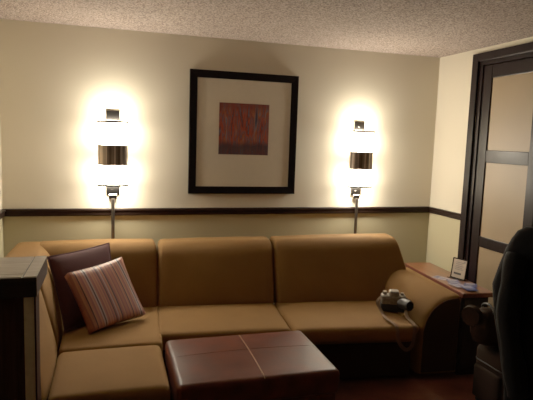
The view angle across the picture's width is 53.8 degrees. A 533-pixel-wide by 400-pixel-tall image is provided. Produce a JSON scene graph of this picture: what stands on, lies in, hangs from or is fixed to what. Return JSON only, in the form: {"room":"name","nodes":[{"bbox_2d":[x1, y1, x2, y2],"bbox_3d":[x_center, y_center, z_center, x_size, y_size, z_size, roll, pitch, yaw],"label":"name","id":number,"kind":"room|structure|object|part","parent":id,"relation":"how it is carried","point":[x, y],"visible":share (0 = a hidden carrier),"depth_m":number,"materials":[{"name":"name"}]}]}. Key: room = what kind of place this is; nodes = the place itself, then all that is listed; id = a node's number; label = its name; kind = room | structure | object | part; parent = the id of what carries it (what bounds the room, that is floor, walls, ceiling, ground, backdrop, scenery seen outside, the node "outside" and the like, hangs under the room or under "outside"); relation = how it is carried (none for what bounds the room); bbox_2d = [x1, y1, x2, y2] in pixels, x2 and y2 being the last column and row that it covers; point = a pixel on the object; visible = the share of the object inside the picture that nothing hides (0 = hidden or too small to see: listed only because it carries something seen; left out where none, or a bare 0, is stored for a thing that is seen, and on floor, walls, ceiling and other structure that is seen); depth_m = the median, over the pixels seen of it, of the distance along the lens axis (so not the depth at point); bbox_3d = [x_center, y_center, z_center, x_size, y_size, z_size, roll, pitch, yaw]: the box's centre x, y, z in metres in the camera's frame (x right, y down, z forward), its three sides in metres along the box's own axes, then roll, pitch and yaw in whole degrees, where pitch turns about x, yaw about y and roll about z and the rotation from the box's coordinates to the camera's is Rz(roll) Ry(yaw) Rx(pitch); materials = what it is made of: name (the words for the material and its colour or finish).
{"room":"hotel room","nodes":[
{"label":"hotel room","id":0,"kind":"room"},
{"bbox_2d":[0,132,3,257],"bbox_3d":[-1.283,0.252,1.429,0.100,2.500,5.200,0,7,-17],"label":"wall","id":1,"kind":"structure","parent":0,"point":[1,220],"depth_m":3.89,"materials":[{"name":"beige paint"}]},
{"bbox_2d":[0,209,5,219],"bbox_3d":[-1.714,0.203,3.093,0.026,0.059,1.724,0,7,-17],"label":"trim","id":2,"kind":"structure","parent":1,"relation":"attached to","point":[2,211],"depth_m":3.83,"materials":[{"name":"brown wood"}]},
{"bbox_2d":[0,298,25,399],"bbox_3d":[-1.185,0.895,2.126,0.480,1.068,0.085,0,7,-17],"label":"door","id":3,"kind":"structure","parent":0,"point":[12,345],"depth_m":2.09,"materials":[{"name":"brown wood"}]},
{"bbox_2d":[0,19,439,303],"bbox_3d":[-0.224,-0.071,4.490,3.882,2.500,0.100,0,7,-17],"label":"wall","id":4,"kind":"structure","parent":0,"point":[57,80],"depth_m":4.23,"materials":[{"name":"beige paint"}]},
{"bbox_2d":[97,110,128,238],"bbox_3d":[-1.195,-0.023,4.084,0.231,1.335,0.132,0,7,-17],"label":"wall sconce","id":5,"kind":"object","parent":4,"relation":"attached to","point":[112,146],"visible":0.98,"depth_m":4.00,"materials":[{"name":"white glass"}]},
{"bbox_3d":[-1.175,-0.508,4.016,0.206,0.170,0.097,0,7,-17],"label":"lamp shade","id":6,"kind":"part","parent":5,"relation":"part of","materials":[{"name":"clear glass"}]},
{"bbox_3d":[-1.186,-0.194,4.052,0.206,0.148,0.097,0,7,-17],"label":"lamp shade","id":7,"kind":"part","parent":5,"relation":"part of","materials":[{"name":"clear glass"}]},
{"bbox_3d":[-1.200,-0.365,4.100,0.104,0.660,0.016,0,7,-17],"label":"plate","id":8,"kind":"part","parent":5,"relation":"part of","materials":[{"name":"metal"}]},
{"bbox_2d":[4,206,429,216],"bbox_3d":[-0.211,0.094,4.448,3.682,0.059,0.026,0,7,-17],"label":"trim","id":9,"kind":"structure","parent":4,"relation":"attached to","point":[414,209],"depth_m":4.35,"materials":[{"name":"brown wood"}]},
{"bbox_2d":[188,69,298,193],"bbox_3d":[-0.186,-0.550,4.371,0.920,1.001,0.028,0,7,-17],"label":"framed picture","id":10,"kind":"object","parent":4,"relation":"attached to","point":[243,125],"visible":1,"depth_m":4.36,"materials":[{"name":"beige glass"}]},
{"bbox_2d":[218,102,268,154],"bbox_3d":[-0.186,-0.588,4.362,0.426,0.422,0.001,0,7,-17],"label":"artwork","id":11,"kind":"object","parent":10,"relation":"attached to","point":[243,127],"depth_m":4.36},
{"bbox_2d":[347,121,374,233],"bbox_3d":[0.820,-0.026,4.685,0.231,1.335,0.132,0,7,-17],"label":"wall sconce","id":12,"kind":"object","parent":4,"relation":"attached to","point":[361,154],"visible":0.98,"depth_m":4.60,"materials":[{"name":"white glass"}]},
{"bbox_3d":[0.815,-0.368,4.701,0.104,0.660,0.016,0,7,-17],"label":"plate","id":13,"kind":"part","parent":12,"relation":"part of","materials":[{"name":"metal"}]},
{"bbox_3d":[0.829,-0.197,4.654,0.206,0.148,0.097,0,7,-17],"label":"lamp shade","id":14,"kind":"part","parent":12,"relation":"part of","materials":[{"name":"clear glass"}]},
{"bbox_3d":[0.840,-0.510,4.617,0.206,0.170,0.097,0,7,-17],"label":"lamp shade","id":15,"kind":"part","parent":12,"relation":"part of","materials":[{"name":"clear glass"}]},
{"bbox_2d":[0,0,532,57],"bbox_3d":[0.558,-1.047,1.865,3.882,0.100,5.300,0,7,-17],"label":"ceiling","id":16,"kind":"structure","parent":0,"point":[429,28],"depth_m":3.51,"materials":[{"name":"white paint"}]},
{"bbox_2d":[335,369,475,399],"bbox_3d":[0.471,1.534,2.168,3.882,0.100,5.300,0,7,-17],"label":"floor","id":17,"kind":"structure","parent":0,"point":[413,386],"depth_m":3.69,"materials":[{"name":"wood"}]},
{"bbox_2d":[0,256,46,399],"bbox_3d":[-1.198,0.845,2.197,0.497,1.150,0.360,0,7,-17],"label":"cabinet","id":18,"kind":"object","parent":17,"relation":"on","point":[21,278],"depth_m":2.10,"materials":[{"name":"brown wood"}]},
{"bbox_2d":[0,257,33,274],"bbox_3d":[-1.210,0.274,2.142,0.444,0.005,0.300,0,7,-17],"label":"countertop","id":19,"kind":"structure","parent":18,"relation":"on","point":[8,265],"depth_m":2.19,"materials":[{"name":"brown wood"}]},
{"bbox_3d":[-0.960,0.901,2.142,0.038,1.068,0.013,0,7,-17],"label":"post","id":20,"kind":"part","parent":18,"relation":"part of","materials":[{"name":"brown wood"}]},
{"bbox_3d":[-0.951,0.896,2.192,0.007,1.066,0.103,0,7,-17],"label":"panel","id":21,"kind":"part","parent":18,"relation":"part of","materials":[{"name":"brown wood"}]},
{"bbox_2d":[5,233,460,399],"bbox_3d":[-0.149,0.810,3.584,3.277,0.906,1.753,0,7,-17],"label":"sectional sofa","id":22,"kind":"object","parent":17,"relation":"on","point":[326,288],"visible":0.81,"depth_m":3.81,"materials":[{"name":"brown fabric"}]},
{"bbox_2d":[5,241,63,348],"bbox_3d":[-1.587,0.642,3.537,0.443,0.599,0.890,0,7,-17],"label":"cushion","id":23,"kind":"object","parent":22,"relation":"on","point":[44,248],"depth_m":3.42,"materials":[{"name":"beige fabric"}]},
{"bbox_2d":[39,289,56,399],"bbox_3d":[-1.356,0.741,2.762,0.443,0.599,0.730,0,7,-17],"label":"cushion","id":24,"kind":"object","parent":22,"relation":"on","point":[48,347],"depth_m":2.76,"materials":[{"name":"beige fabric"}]},
{"bbox_2d":[47,242,110,331],"bbox_3d":[-1.208,0.568,3.550,0.319,0.465,0.503,8,9,41],"label":"throw pillow","id":25,"kind":"object","parent":22,"relation":"on","point":[60,265],"visible":0.55,"depth_m":3.46,"materials":[{"name":"fabric"}]},
{"bbox_2d":[40,239,157,306],"bbox_3d":[-1.247,0.567,3.915,0.849,0.516,0.412,0,7,-17],"label":"cushion","id":26,"kind":"object","parent":22,"relation":"on","point":[139,256],"depth_m":3.87,"materials":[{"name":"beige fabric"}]},
{"bbox_2d":[65,257,145,333],"bbox_3d":[-1.062,0.618,3.465,0.311,0.394,0.419,7,9,38],"label":"throw pillow","id":27,"kind":"object","parent":22,"relation":"on","point":[105,295],"visible":1,"depth_m":3.40,"materials":[{"name":"fabric"}]},
{"bbox_2d":[48,345,169,399],"bbox_3d":[-0.845,0.986,2.849,0.585,0.190,0.597,0,7,-17],"label":"seat cushion","id":28,"kind":"object","parent":22,"relation":"on","point":[102,372],"depth_m":2.74,"materials":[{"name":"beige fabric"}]},
{"bbox_2d":[59,306,162,354],"bbox_3d":[-1.011,0.904,3.504,0.643,0.186,0.765,0,7,-17],"label":"seat cushion","id":29,"kind":"object","parent":22,"relation":"on","point":[146,330],"depth_m":3.28,"materials":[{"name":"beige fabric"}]},
{"bbox_2d":[157,236,273,306],"bbox_3d":[-0.401,0.568,4.114,0.899,0.524,0.429,1,7,-12],"label":"cushion","id":30,"kind":"object","parent":22,"relation":"on","point":[201,271],"depth_m":3.97,"materials":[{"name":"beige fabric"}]},
{"bbox_2d":[158,303,290,349],"bbox_3d":[-0.323,0.877,3.723,0.884,0.144,0.618,1,7,-12],"label":"seat cushion","id":31,"kind":"object","parent":22,"relation":"on","point":[176,321],"depth_m":3.61,"materials":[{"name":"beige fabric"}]},
{"bbox_2d":[269,233,405,302],"bbox_3d":[0.617,0.568,4.318,1.178,0.544,0.438,1,7,-12],"label":"cushion","id":32,"kind":"object","parent":22,"relation":"on","point":[317,268],"depth_m":4.16,"materials":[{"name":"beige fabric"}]},
{"bbox_2d":[274,301,418,344],"bbox_3d":[0.559,0.888,3.877,0.899,0.144,0.673,1,7,-12],"label":"seat cushion","id":33,"kind":"object","parent":22,"relation":"on","point":[322,322],"depth_m":3.66,"materials":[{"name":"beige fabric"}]},
{"bbox_2d":[376,289,416,351],"bbox_3d":[0.948,0.856,3.788,0.245,0.342,0.386,1,7,-8],"label":"camera","id":34,"kind":"object","parent":22,"relation":"on","point":[393,301],"visible":1,"depth_m":3.86,"materials":[{"name":"black metal"}]},
{"bbox_3d":[0.943,0.738,3.908,0.182,0.072,0.083,3,7,7],"label":"plate","id":35,"kind":"part","parent":34,"relation":"part of","materials":[{"name":"silver metal"}]},
{"bbox_3d":[1.038,0.768,3.793,0.056,0.056,0.005,-1,7,-24],"label":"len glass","id":36,"kind":"part","parent":34,"relation":"part of","materials":[{"name":"black glass"}]},
{"bbox_3d":[1.149,0.893,4.201,0.428,0.645,0.870,0,7,-17],"label":"armrest","id":37,"kind":"part","parent":22,"relation":"part of","materials":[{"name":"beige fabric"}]},
{"bbox_3d":[1.258,0.980,3.801,0.270,0.543,0.014,1,7,-12],"label":"panel","id":38,"kind":"part","parent":22,"relation":"part of","materials":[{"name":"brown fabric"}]},
{"bbox_2d":[165,331,339,399],"bbox_3d":[-0.114,1.116,3.065,0.898,0.484,0.648,0,7,-17],"label":"ottoman","id":39,"kind":"object","parent":17,"relation":"on","point":[286,365],"visible":1,"depth_m":2.85,"materials":[{"name":"brown leather"}]},
{"bbox_2d":[405,262,492,374],"bbox_3d":[1.445,0.941,4.330,0.258,0.640,0.950,1,7,-12],"label":"side table","id":40,"kind":"object","parent":17,"relation":"on","point":[466,353],"visible":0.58,"depth_m":3.91,"materials":[{"name":"brown wood"}]},
{"bbox_2d":[432,275,449,280],"bbox_3d":[1.405,0.627,4.226,0.090,0.002,0.120,-4,9,-39],"label":"leaflet","id":41,"kind":"object","parent":40,"relation":"on","point":[437,276],"visible":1,"depth_m":4.23,"materials":[{"name":"paper"}]},
{"bbox_2d":[446,279,460,283],"bbox_3d":[1.467,0.639,4.122,0.090,0.002,0.120,3,7,8],"label":"leaflet","id":42,"kind":"object","parent":40,"relation":"on","point":[448,280],"visible":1,"depth_m":4.12,"materials":[{"name":"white paper"}]},
{"bbox_2d":[448,282,463,286],"bbox_3d":[1.459,0.649,4.014,0.090,0.002,0.120,0,7,-20],"label":"leaflet","id":43,"kind":"object","parent":40,"relation":"on","point":[455,284],"visible":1,"depth_m":4.02,"materials":[{"name":"paper"}]},
{"bbox_2d":[448,257,468,280],"bbox_3d":[1.533,0.552,4.202,0.056,0.165,0.160,-2,8,-33],"label":"card holder","id":44,"kind":"object","parent":40,"relation":"on","point":[459,266],"visible":1,"depth_m":4.20,"materials":[{"name":"white paper"}]},
{"bbox_2d":[461,286,478,290],"bbox_3d":[1.511,0.658,3.908,0.090,0.002,0.120,1,7,-4],"label":"leaflet","id":45,"kind":"object","parent":40,"relation":"on","point":[468,288],"visible":1,"depth_m":3.90,"materials":[{"name":"blue paper"}]},
{"bbox_2d":[464,282,476,287],"bbox_3d":[1.557,0.650,4.009,0.090,0.002,0.120,5,7,23],"label":"leaflet","id":46,"kind":"object","parent":40,"relation":"on","point":[465,283],"visible":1,"depth_m":4.02,"materials":[{"name":"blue paper"}]},
{"bbox_3d":[1.535,0.989,3.901,0.186,0.530,0.012,1,7,-12],"label":"panel","id":47,"kind":"part","parent":40,"relation":"part of","materials":[{"name":"black wood"}]},
{"bbox_2d":[472,344,503,399],"bbox_3d":[1.544,1.157,3.434,0.281,0.426,0.300,0,7,-17],"label":"suitcase","id":48,"kind":"object","parent":17,"relation":"on","point":[487,378],"visible":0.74,"depth_m":3.39,"materials":[{"name":"brown fabric"}]},
{"bbox_2d":[461,303,498,345],"bbox_3d":[1.439,0.804,3.438,0.287,0.267,0.205,0,7,-17],"label":"handbag","id":49,"kind":"object","parent":48,"relation":"on","point":[481,321],"visible":0.79,"depth_m":3.38,"materials":[{"name":"brown leather"}]},
{"bbox_3d":[1.447,0.705,3.426,0.017,0.067,0.140,1,7,-11],"label":"bag handle","id":50,"kind":"part","parent":49,"relation":"part of","materials":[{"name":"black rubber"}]},
{"bbox_3d":[1.596,0.830,2.959,0.506,1.191,0.507,0,7,-17],"label":"desk chair","id":51,"kind":"object","parent":17,"relation":"on","visible":0},
{"bbox_2d":[492,226,532,399],"bbox_3d":[1.486,0.692,2.741,0.612,1.067,0.356,5,8,28],"label":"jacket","id":52,"kind":"object","parent":51,"relation":"on","point":[512,285],"visible":1,"depth_m":2.74,"materials":[{"name":"black fabric"}]},
{"bbox_2d":[426,37,532,271],"bbox_3d":[2.341,0.247,2.510,0.100,2.500,5.200,0,7,-17],"label":"wall","id":53,"kind":"structure","parent":0,"point":[455,71],"depth_m":4.68,"materials":[{"name":"beige paint"}]},
{"bbox_2d":[429,207,460,219],"bbox_3d":[1.610,0.121,4.739,0.026,0.059,0.462,0,7,-17],"label":"trim","id":54,"kind":"structure","parent":53,"relation":"attached to","point":[446,213],"depth_m":4.72,"materials":[{"name":"brown wood"}]},
{"bbox_2d":[457,42,532,307],"bbox_3d":[2.001,0.130,3.592,0.112,2.458,1.940,0,7,-17],"label":"door","id":55,"kind":"structure","parent":53,"relation":"in","point":[500,203],"depth_m":4.15,"materials":[{"name":"brown wood"}]},
{"bbox_3d":[1.823,0.750,4.175,0.010,0.680,0.460,0,7,-17],"label":"pane","id":56,"kind":"part","parent":55,"relation":"part of","materials":[{"name":"beige glass"}]},
{"bbox_3d":[1.847,0.024,4.090,0.010,0.607,0.460,0,7,-17],"label":"pane","id":57,"kind":"part","parent":55,"relation":"part of","materials":[{"name":"beige glass"}]},
{"bbox_3d":[1.870,-0.662,4.010,0.010,0.575,0.460,0,7,-17],"label":"pane","id":58,"kind":"part","parent":55,"relation":"part of","materials":[{"name":"beige glass"}]}
]}

